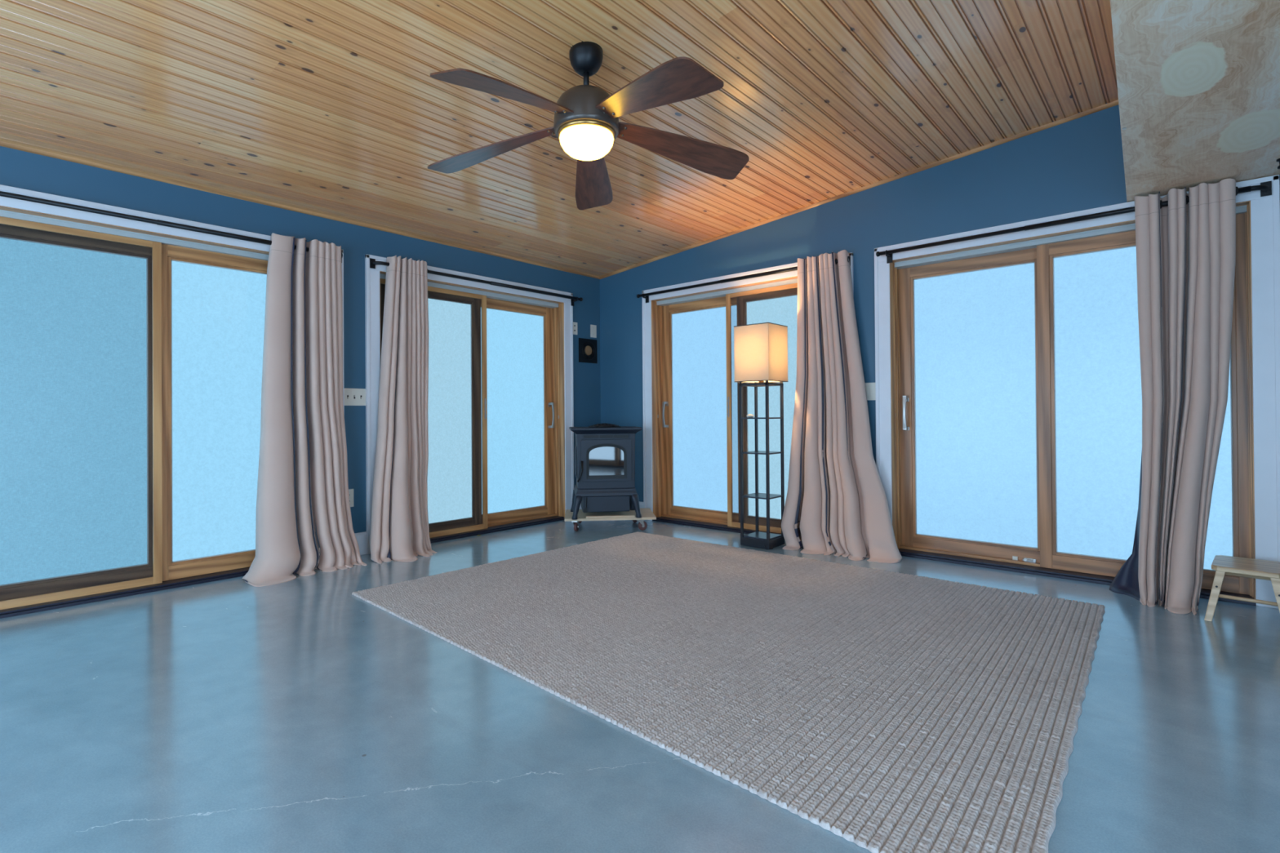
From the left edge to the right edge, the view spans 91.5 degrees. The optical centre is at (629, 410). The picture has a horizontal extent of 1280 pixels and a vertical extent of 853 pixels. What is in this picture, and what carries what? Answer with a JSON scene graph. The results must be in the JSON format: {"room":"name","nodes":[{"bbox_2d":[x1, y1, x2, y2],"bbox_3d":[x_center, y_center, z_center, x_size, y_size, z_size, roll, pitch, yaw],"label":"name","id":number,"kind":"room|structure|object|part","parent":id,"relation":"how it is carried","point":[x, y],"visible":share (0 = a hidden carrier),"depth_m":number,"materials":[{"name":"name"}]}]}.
{"room":"sunroom","nodes":[
{"label":"sunroom","id":0,"kind":"room"},
{"bbox_2d":[0,146,600,533],"bbox_3d":[-2.463,-0.161,3.816,0.200,2.321,6.300,-1,0,42],"label":"wall","id":1,"kind":"structure","parent":0,"point":[20,169],"depth_m":4.28,"materials":[{"name":"blue paint"}]},
{"bbox_2d":[0,184,344,618],"bbox_3d":[-2.664,-0.045,3.565,0.216,2.089,1.956,-1,0,42],"label":"door","id":2,"kind":"structure","parent":1,"relation":"in","point":[131,351],"depth_m":3.48,"materials":[{"name":"white paint"}]},
{"bbox_3d":[-3.002,0.002,3.306,0.006,1.752,0.720,-1,0,42],"label":"glass pane","id":3,"kind":"part","parent":2,"relation":"part of","materials":[{"name":"white"}]},
{"bbox_3d":[-3.000,0.008,3.305,0.042,1.932,0.916,-1,0,42],"label":"sliding panel","id":4,"kind":"part","parent":2,"relation":"part of","materials":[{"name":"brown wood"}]},
{"bbox_3d":[-2.948,0.012,3.224,0.018,1.934,0.863,-1,0,42],"label":"insect screen frame","id":5,"kind":"part","parent":2,"relation":"part of","materials":[{"name":"brown metal"}]},
{"bbox_3d":[-2.657,0.987,3.559,0.214,0.024,1.758,-1,0,42],"label":"sill","id":6,"kind":"part","parent":2,"relation":"part of","materials":[{"name":"brown wood"}]},
{"bbox_2d":[0,191,342,262],"bbox_3d":[-2.550,-1.019,3.486,0.075,0.094,1.896,-1,0,42],"label":"curtain rod","id":7,"kind":"object","parent":2,"relation":"attached to","point":[2,193],"visible":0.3,"depth_m":3.35,"materials":[{"name":"black metal"}]},
{"bbox_3d":[-2.547,-1.032,3.493,0.070,0.024,1.867,-1,0,42],"label":"rod","id":8,"kind":"part","parent":7,"relation":"part of","materials":[{"name":"black metal"}]},
{"bbox_2d":[242,232,366,586],"bbox_3d":[-2.010,-0.050,3.868,0.350,2.094,0.669,-1,0,42],"label":"curtain","id":9,"kind":"object","parent":7,"relation":"hanging from","point":[304,524],"visible":1,"depth_m":3.90,"materials":[{"name":"beige fabric"}]},
{"bbox_3d":[-2.593,-0.046,3.501,0.026,2.089,1.956,-1,0,42],"label":"casing","id":10,"kind":"part","parent":2,"relation":"part of","materials":[{"name":"white paint"}]},
{"bbox_3d":[-2.402,0.007,3.891,0.042,1.932,0.916,-1,0,42],"label":"fixed panel","id":11,"kind":"part","parent":2,"relation":"part of","materials":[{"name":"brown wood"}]},
{"bbox_3d":[-2.399,0.001,3.897,0.006,1.752,0.768,-1,0,42],"label":"glass pane","id":12,"kind":"part","parent":2,"relation":"part of","materials":[{"name":"white"}]},
{"bbox_2d":[0,140,599,279],"bbox_3d":[-2.391,-1.295,3.751,0.016,0.021,6.300,-1,0,42],"label":"trim","id":13,"kind":"structure","parent":1,"relation":"attached to","point":[2,144],"depth_m":3.82,"materials":[{"name":"brown wood"}]},
{"bbox_2d":[348,488,353,506],"bbox_3d":[-1.917,0.598,4.256,0.010,0.122,0.072,-1,0,42],"label":"outlet","id":14,"kind":"object","parent":1,"relation":"attached to","point":[350,491],"visible":0.44,"depth_m":4.27,"materials":[{"name":"beige plastic"}]},
{"bbox_2d":[344,388,365,405],"bbox_3d":[-1.890,-0.094,4.291,0.016,0.118,0.165,-1,0,42],"label":"switch plate","id":15,"kind":"object","parent":1,"relation":"attached to","point":[353,397],"visible":0.86,"depth_m":4.29,"materials":[{"name":"beige plastic"}]},
{"bbox_2d":[354,503,582,555],"bbox_3d":[-2.376,0.921,3.738,0.014,0.155,6.300,-1,0,42],"label":"baseboard","id":16,"kind":"structure","parent":1,"relation":"attached to","point":[362,537],"depth_m":4.32,"materials":[{"name":"white paint"}]},
{"bbox_2d":[364,253,573,554],"bbox_3d":[-1.252,-0.046,5.135,0.216,2.089,1.952,-1,0,42],"label":"door","id":17,"kind":"structure","parent":1,"relation":"in","point":[500,405],"depth_m":5.28,"materials":[{"name":"white paint"}]},
{"bbox_3d":[-1.548,0.007,4.841,0.042,1.932,0.914,-1,0,42],"label":"fixed panel","id":18,"kind":"part","parent":17,"relation":"part of","materials":[{"name":"brown wood"}]},
{"bbox_3d":[-1.505,0.012,4.829,0.018,1.934,0.951,-1,0,42],"label":"insect screen frame","id":19,"kind":"part","parent":17,"relation":"part of","materials":[{"name":"brown metal"}]},
{"bbox_3d":[-1.544,0.001,4.849,0.006,1.752,0.736,-1,0,42],"label":"glass pane","id":20,"kind":"part","parent":17,"relation":"part of","materials":[{"name":"white"}]},
{"bbox_2d":[369,257,582,306],"bbox_3d":[-1.122,-1.020,5.074,0.075,0.094,1.989,-1,0,42],"label":"curtain rod","id":21,"kind":"object","parent":17,"relation":"attached to","point":[372,261],"visible":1,"depth_m":5.05,"materials":[{"name":"black metal"}]},
{"bbox_2d":[369,255,436,564],"bbox_3d":[-1.545,-0.051,4.319,0.430,2.094,0.502,-1,0,42],"label":"curtain","id":22,"kind":"object","parent":21,"relation":"hanging from","point":[400,531],"visible":1,"depth_m":4.37,"materials":[{"name":"beige fabric"}]},
{"bbox_3d":[-1.245,0.987,5.130,0.214,0.024,1.754,-1,0,42],"label":"sill","id":23,"kind":"part","parent":17,"relation":"part of","materials":[{"name":"brown wood"}]},
{"bbox_3d":[-1.031,0.001,5.498,0.006,1.752,0.718,-1,0,42],"label":"glass pane","id":24,"kind":"part","parent":17,"relation":"part of","materials":[{"name":"blue"}]},
{"bbox_3d":[-1.030,0.007,5.497,0.042,1.932,0.914,-1,0,42],"label":"sliding panel","id":25,"kind":"part","parent":17,"relation":"part of","materials":[{"name":"brown wood"}]},
{"bbox_3d":[-0.719,0.044,5.761,0.066,0.239,0.030,-1,0,42],"label":"pull handle","id":26,"kind":"part","parent":17,"relation":"part of","materials":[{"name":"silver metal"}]},
{"bbox_2d":[573,322,577,334],"bbox_3d":[-0.514,-0.770,5.838,0.008,0.116,0.072,-1,0,42],"label":"jack plate","id":27,"kind":"object","parent":1,"relation":"attached to","point":[575,324],"visible":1,"depth_m":5.84,"materials":[{"name":"beige plastic"}]},
{"bbox_2d":[578,337,597,363],"bbox_3d":[-0.393,-0.572,5.962,0.018,0.229,0.241,-1,0,42],"label":"flue cover","id":28,"kind":"object","parent":1,"relation":"attached to","point":[587,347],"visible":1,"depth_m":5.95,"materials":[{"name":"black metal"}]},
{"bbox_2d":[590,324,596,337],"bbox_3d":[-0.348,-0.767,6.023,0.007,0.122,0.078,-1,0,42],"label":"blank plate","id":29,"kind":"object","parent":1,"relation":"attached to","point":[593,327],"visible":1,"depth_m":6.02,"materials":[{"name":"beige plastic"}]},
{"bbox_2d":[0,0,1118,276],"bbox_3d":[-0.058,-1.691,1.654,6.792,0.760,6.700,-1,0,42],"label":"ceiling","id":30,"kind":"structure","parent":0,"point":[334,108],"depth_m":2.97,"materials":[{"name":"brown wood"}]},
{"bbox_2d":[427,40,749,209],"bbox_3d":[-0.192,-1.319,2.641,1.451,0.463,1.431,-1,0,42],"label":"ceiling fan","id":31,"kind":"object","parent":30,"relation":"hanging from","point":[586,123],"visible":1,"depth_m":2.61,"materials":[{"name":"brown wood"}]},
{"bbox_3d":[-0.586,-1.169,2.802,0.647,0.138,0.194,-1,0,18],"label":"blade","id":32,"kind":"part","parent":31,"relation":"part of","materials":[{"name":"brown wood"}]},
{"bbox_3d":[-0.428,-1.173,2.332,0.194,0.138,0.647,-1,0,36],"label":"blade","id":33,"kind":"part","parent":31,"relation":"part of","materials":[{"name":"brown wood"}]},
{"bbox_3d":[-0.184,-1.136,2.675,0.233,0.097,0.233,-1,0,42],"label":"lamp shade","id":34,"kind":"part","parent":31,"relation":"part of","materials":[{"name":"white glass"}]},
{"bbox_3d":[-0.188,-1.170,3.097,0.194,0.138,0.647,0,0,0],"label":"blade","id":35,"kind":"part","parent":31,"relation":"part of","materials":[{"name":"brown wood"}]},
{"bbox_3d":[0.067,-1.177,2.337,0.194,0.138,0.647,0,0,-36],"label":"blade","id":36,"kind":"part","parent":31,"relation":"part of","materials":[{"name":"brown wood"}]},
{"bbox_3d":[0.216,-1.175,2.810,0.647,0.138,0.194,0,0,-18],"label":"blade","id":37,"kind":"part","parent":31,"relation":"part of","materials":[{"name":"brown wood"}]},
{"bbox_2d":[1110,0,1279,202],"bbox_3d":[2.331,-1.509,1.589,1.862,0.741,3.198,-1,0,42],"label":"soffit","id":38,"kind":"structure","parent":30,"relation":"attached to","point":[1198,81],"depth_m":2.20,"materials":[{"name":"beige wood"}]},
{"bbox_2d":[1275,158,1279,168],"bbox_3d":[2.953,-1.116,2.820,0.040,0.046,0.040,-1,0,42],"label":"ceiling hook","id":39,"kind":"object","parent":38,"relation":"attached to","point":[1278,159],"visible":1,"depth_m":2.82,"materials":[{"name":"black metal"}]},
{"bbox_2d":[0,520,1279,852],"bbox_3d":[-0.186,1.030,1.770,6.500,0.120,6.900,-1,0,42],"label":"floor","id":40,"kind":"structure","parent":0,"point":[303,714],"depth_m":1.85,"materials":[{"name":"concrete"}]},
{"bbox_2d":[564,507,656,531],"bbox_3d":[-0.172,0.926,5.317,0.746,0.132,0.500,0,0,-4],"label":"wheeled dolly","id":41,"kind":"object","parent":40,"relation":"on","point":[646,513],"visible":0.87,"depth_m":5.14,"materials":[{"name":"brown wood"}]},
{"bbox_2d":[568,422,641,519],"bbox_3d":[-0.209,0.488,5.244,0.576,0.771,0.505,0,0,-7],"label":"stove","id":42,"kind":"object","parent":41,"relation":"on","point":[605,453],"visible":1,"depth_m":5.06,"materials":[{"name":"black metal"}]},
{"bbox_3d":[-0.470,0.782,5.413,0.097,0.190,0.064,-1,0,23],"label":"leg","id":43,"kind":"part","parent":42,"relation":"part of","materials":[{"name":"black metal"}]},
{"bbox_3d":[-0.450,0.425,5.228,0.010,0.260,0.240,0,0,-7],"label":"panel","id":44,"kind":"part","parent":42,"relation":"part of","materials":[{"name":"black metal"}]},
{"bbox_3d":[-0.424,0.779,5.038,0.097,0.190,0.064,0,0,-37],"label":"leg","id":45,"kind":"part","parent":42,"relation":"part of","materials":[{"name":"black metal"}]},
{"bbox_3d":[-0.396,0.488,4.995,0.051,0.168,0.055,0,0,-7],"label":"door handle","id":46,"kind":"part","parent":42,"relation":"part of","materials":[{"name":"black metal"}]},
{"bbox_3d":[-0.357,0.763,5.051,0.028,0.121,0.023,0,0,-7],"label":"latch lever","id":47,"kind":"part","parent":42,"relation":"part of","materials":[{"name":"black metal"}]},
{"bbox_3d":[-0.213,0.164,5.259,0.576,0.052,0.480,0,0,-7],"label":"plate","id":48,"kind":"part","parent":42,"relation":"part of","materials":[{"name":"black metal"}]},
{"bbox_3d":[-0.188,0.210,5.063,0.380,0.035,0.014,0,0,-7],"label":"vent trim","id":49,"kind":"part","parent":42,"relation":"part of","materials":[{"name":"black metal"}]},
{"bbox_3d":[-0.187,0.404,5.061,0.410,0.338,0.024,0,0,-7],"label":"stove door","id":50,"kind":"part","parent":42,"relation":"part of","materials":[{"name":"black metal"}]},
{"bbox_3d":[-0.186,0.407,5.052,0.294,0.242,0.004,0,0,-7],"label":"stove glass","id":51,"kind":"part","parent":42,"relation":"part of","materials":[{"name":"black"}]},
{"bbox_3d":[0.007,0.779,5.472,0.097,0.190,0.064,0,0,-37],"label":"leg","id":52,"kind":"part","parent":42,"relation":"part of","materials":[{"name":"black metal"}]},
{"bbox_3d":[0.053,0.776,5.097,0.097,0.190,0.064,-1,0,23],"label":"leg","id":53,"kind":"part","parent":42,"relation":"part of","materials":[{"name":"black metal"}]},
{"bbox_2d":[351,531,1105,852],"bbox_3d":[0.396,0.966,3.118,3.138,0.017,2.469,-1,0,42],"label":"braided rug","id":54,"kind":"object","parent":40,"relation":"on","point":[886,712],"visible":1,"depth_m":2.32,"materials":[{"name":"fabric"}]},
{"bbox_2d":[733,322,788,549],"bbox_3d":[0.965,0.180,4.551,0.282,1.595,0.282,-1,0,42],"label":"floor lamp","id":55,"kind":"object","parent":40,"relation":"on","point":[760,349],"visible":1,"depth_m":4.48,"materials":[{"name":"beige fabric"}]},
{"bbox_3d":[0.815,0.360,4.542,0.018,1.116,0.018,-1,0,42],"label":"post","id":56,"kind":"part","parent":55,"relation":"part of","materials":[{"name":"black wood"}]},
{"bbox_2d":[746,413,754,417],"bbox_3d":[0.878,0.038,4.531,0.060,0.028,0.044,-1,0,42],"label":"ornament","id":57,"kind":"object","parent":55,"relation":"on","point":[748,415],"visible":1,"depth_m":4.51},
{"bbox_3d":[0.958,0.360,4.701,0.018,1.116,0.018,-1,0,42],"label":"post","id":58,"kind":"part","parent":55,"relation":"part of","materials":[{"name":"black wood"}]},
{"bbox_3d":[0.962,-0.190,4.553,0.232,0.018,0.232,-1,0,42],"label":"frame","id":59,"kind":"part","parent":55,"relation":"part of","materials":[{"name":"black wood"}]},
{"bbox_3d":[0.961,-0.413,4.554,0.280,0.404,0.280,-1,0,42],"label":"lamp shade","id":60,"kind":"part","parent":55,"relation":"part of","materials":[{"name":"white fabric"}]},
{"bbox_2d":[741,417,782,418],"bbox_3d":[0.964,0.054,4.551,0.231,0.010,0.231,-1,0,42],"label":"shelf","id":61,"kind":"object","parent":55,"relation":"attached to","point":[741,417],"depth_m":4.47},
{"bbox_2d":[742,450,782,454],"bbox_3d":[0.966,0.306,4.550,0.231,0.010,0.231,-1,0,42],"label":"shelf","id":62,"kind":"object","parent":55,"relation":"attached to","point":[757,452],"depth_m":4.49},
{"bbox_2d":[742,493,782,499],"bbox_3d":[0.968,0.622,4.548,0.231,0.010,0.231,-1,0,42],"label":"shelf","id":63,"kind":"object","parent":55,"relation":"attached to","point":[756,495],"depth_m":4.52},
{"bbox_2d":[743,531,782,540],"bbox_3d":[0.970,0.912,4.546,0.208,0.010,0.208,-1,0,42],"label":"shelf","id":64,"kind":"object","parent":55,"relation":"attached to","point":[757,535],"depth_m":4.51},
{"bbox_3d":[0.974,0.358,4.399,0.018,1.116,0.018,-1,0,42],"label":"post","id":65,"kind":"part","parent":55,"relation":"part of","materials":[{"name":"black wood"}]},
{"bbox_3d":[1.117,0.358,4.558,0.018,1.116,0.018,-1,0,42],"label":"post","id":66,"kind":"part","parent":55,"relation":"part of","materials":[{"name":"black wood"}]},
{"bbox_2d":[1204,555,1279,621],"bbox_3d":[2.862,0.832,2.884,0.400,0.247,0.281,0,0,-44],"label":"step stool","id":67,"kind":"object","parent":40,"relation":"on","point":[1223,565],"visible":1,"depth_m":2.84,"materials":[{"name":"brown wood"}]},
{"bbox_3d":[2.676,0.843,2.851,0.087,0.227,0.069,0,0,-44],"label":"leg","id":68,"kind":"part","parent":67,"relation":"part of","materials":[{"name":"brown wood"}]},
{"bbox_3d":[2.861,0.719,2.885,0.316,0.022,0.236,0,0,-44],"label":"seat","id":69,"kind":"part","parent":67,"relation":"part of","materials":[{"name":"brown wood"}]},
{"bbox_3d":[2.822,0.841,2.700,0.041,0.227,0.109,0,0,14],"label":"leg","id":70,"kind":"part","parent":67,"relation":"part of","materials":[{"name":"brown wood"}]},
{"bbox_2d":[600,102,1279,502],"bbox_3d":[1.976,-0.456,4.196,5.900,2.851,0.200,-1,0,42],"label":"wall","id":71,"kind":"structure","parent":0,"point":[1076,165],"depth_m":4.30,"materials":[{"name":"blue paint"}]},
{"bbox_2d":[639,501,643,508],"bbox_3d":[1.919,0.892,4.103,5.885,0.155,0.014,-1,0,42],"label":"baseboard","id":72,"kind":"structure","parent":71,"relation":"attached to","point":[641,504],"depth_m":5.72,"materials":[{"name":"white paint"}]},
{"bbox_2d":[641,252,853,534],"bbox_3d":[0.920,-0.061,5.121,1.953,2.089,0.216,-1,0,42],"label":"door","id":73,"kind":"structure","parent":71,"relation":"in","point":[691,397],"depth_m":5.39,"materials":[{"name":"white paint"}]},
{"bbox_3d":[0.324,0.036,5.687,0.030,0.239,0.066,-1,0,42],"label":"pull handle","id":74,"kind":"part","parent":73,"relation":"part of","materials":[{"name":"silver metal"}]},
{"bbox_3d":[0.661,-0.005,5.457,0.914,1.932,0.042,-1,0,42],"label":"sliding panel","id":75,"kind":"part","parent":73,"relation":"part of","materials":[{"name":"brown wood"}]},
{"bbox_3d":[0.662,-0.011,5.458,0.718,1.752,0.006,-1,0,42],"label":"glass pane","id":76,"kind":"part","parent":73,"relation":"part of","materials":[{"name":"white"}]},
{"bbox_3d":[0.928,0.971,5.115,1.755,0.024,0.214,-1,0,42],"label":"sill","id":77,"kind":"part","parent":73,"relation":"part of","materials":[{"name":"brown metal"}]},
{"bbox_2d":[636,256,850,302],"bbox_3d":[0.810,-1.034,5.023,1.946,0.094,0.075,-1,0,42],"label":"curtain rod","id":78,"kind":"object","parent":73,"relation":"attached to","point":[646,295],"visible":0.67,"depth_m":5.02,"materials":[{"name":"black metal"}]},
{"bbox_2d":[781,249,902,563],"bbox_3d":[1.421,-0.072,4.284,0.833,2.094,0.358,-1,0,42],"label":"curtain","id":79,"kind":"object","parent":78,"relation":"hanging from","point":[836,501],"visible":1,"depth_m":4.36,"materials":[{"name":"beige fabric"}]},
{"bbox_3d":[1.187,-0.007,4.860,1.002,1.934,0.018,-1,0,42],"label":"insect screen frame","id":80,"kind":"part","parent":73,"relation":"part of","materials":[{"name":"brown wood"}]},
{"bbox_3d":[1.246,-0.013,4.860,0.914,1.932,0.042,-1,0,42],"label":"fixed panel","id":81,"kind":"part","parent":73,"relation":"part of","materials":[{"name":"brown wood"}]},
{"bbox_3d":[1.252,-0.019,4.857,0.766,1.752,0.006,-1,0,42],"label":"glass pane","id":82,"kind":"part","parent":73,"relation":"part of","materials":[{"name":"white"}]},
{"bbox_2d":[599,99,1118,279],"bbox_3d":[1.895,-1.586,4.122,5.900,0.551,0.016,-1,0,42],"label":"trim","id":83,"kind":"structure","parent":71,"relation":"attached to","point":[1116,102],"depth_m":4.21,"materials":[{"name":"brown wood"}]},
{"bbox_2d":[865,382,875,399],"bbox_3d":[1.659,-0.133,4.340,0.118,0.122,0.008,-1,0,42],"label":"plate","id":84,"kind":"object","parent":71,"relation":"attached to","point":[869,387],"visible":0.67,"depth_m":4.33,"materials":[{"name":"beige plastic"}]},
{"bbox_2d":[874,174,1279,608],"bbox_3d":[2.482,-0.081,3.717,1.936,2.089,0.216,-1,0,42],"label":"door","id":85,"kind":"structure","parent":71,"relation":"in","point":[1008,375],"depth_m":3.72,"materials":[{"name":"white paint"}]},
{"bbox_3d":[1.892,0.016,4.278,0.030,0.239,0.066,-1,0,42],"label":"pull handle","id":86,"kind":"part","parent":85,"relation":"part of","materials":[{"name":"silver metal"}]},
{"bbox_3d":[2.227,-0.025,4.050,0.906,1.932,0.042,-1,0,42],"label":"sliding panel","id":87,"kind":"part","parent":85,"relation":"part of","materials":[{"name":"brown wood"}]},
{"bbox_3d":[2.228,-0.031,4.051,0.710,1.752,0.006,-1,0,42],"label":"glass pane","id":88,"kind":"part","parent":85,"relation":"part of","materials":[{"name":"white"}]},
{"bbox_2d":[875,180,1271,263],"bbox_3d":[2.381,-1.054,3.611,1.871,0.094,0.075,-1,0,42],"label":"curtain rod","id":89,"kind":"object","parent":85,"relation":"attached to","point":[1265,188],"visible":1,"depth_m":3.56,"materials":[{"name":"black metal"}]},
{"bbox_2d":[1109,177,1238,614],"bbox_3d":[2.722,-0.085,3.196,0.449,2.092,0.466,0,0,-17],"label":"curtain","id":90,"kind":"object","parent":89,"relation":"hanging from","point":[1186,251],"visible":1,"depth_m":3.12,"materials":[{"name":"beige fabric"}]},
{"bbox_3d":[2.490,0.951,3.711,1.738,0.024,0.214,-1,0,42],"label":"sill","id":91,"kind":"part","parent":85,"relation":"part of","materials":[{"name":"brown wood"}]},
{"bbox_3d":[2.805,-0.033,3.458,0.906,1.932,0.042,-1,0,42],"label":"fixed panel","id":92,"kind":"part","parent":85,"relation":"part of","materials":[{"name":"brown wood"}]},
{"bbox_3d":[2.811,-0.039,3.456,0.758,1.752,0.006,-1,0,42],"label":"glass pane","id":93,"kind":"part","parent":85,"relation":"part of","materials":[{"name":"white"}]}
]}

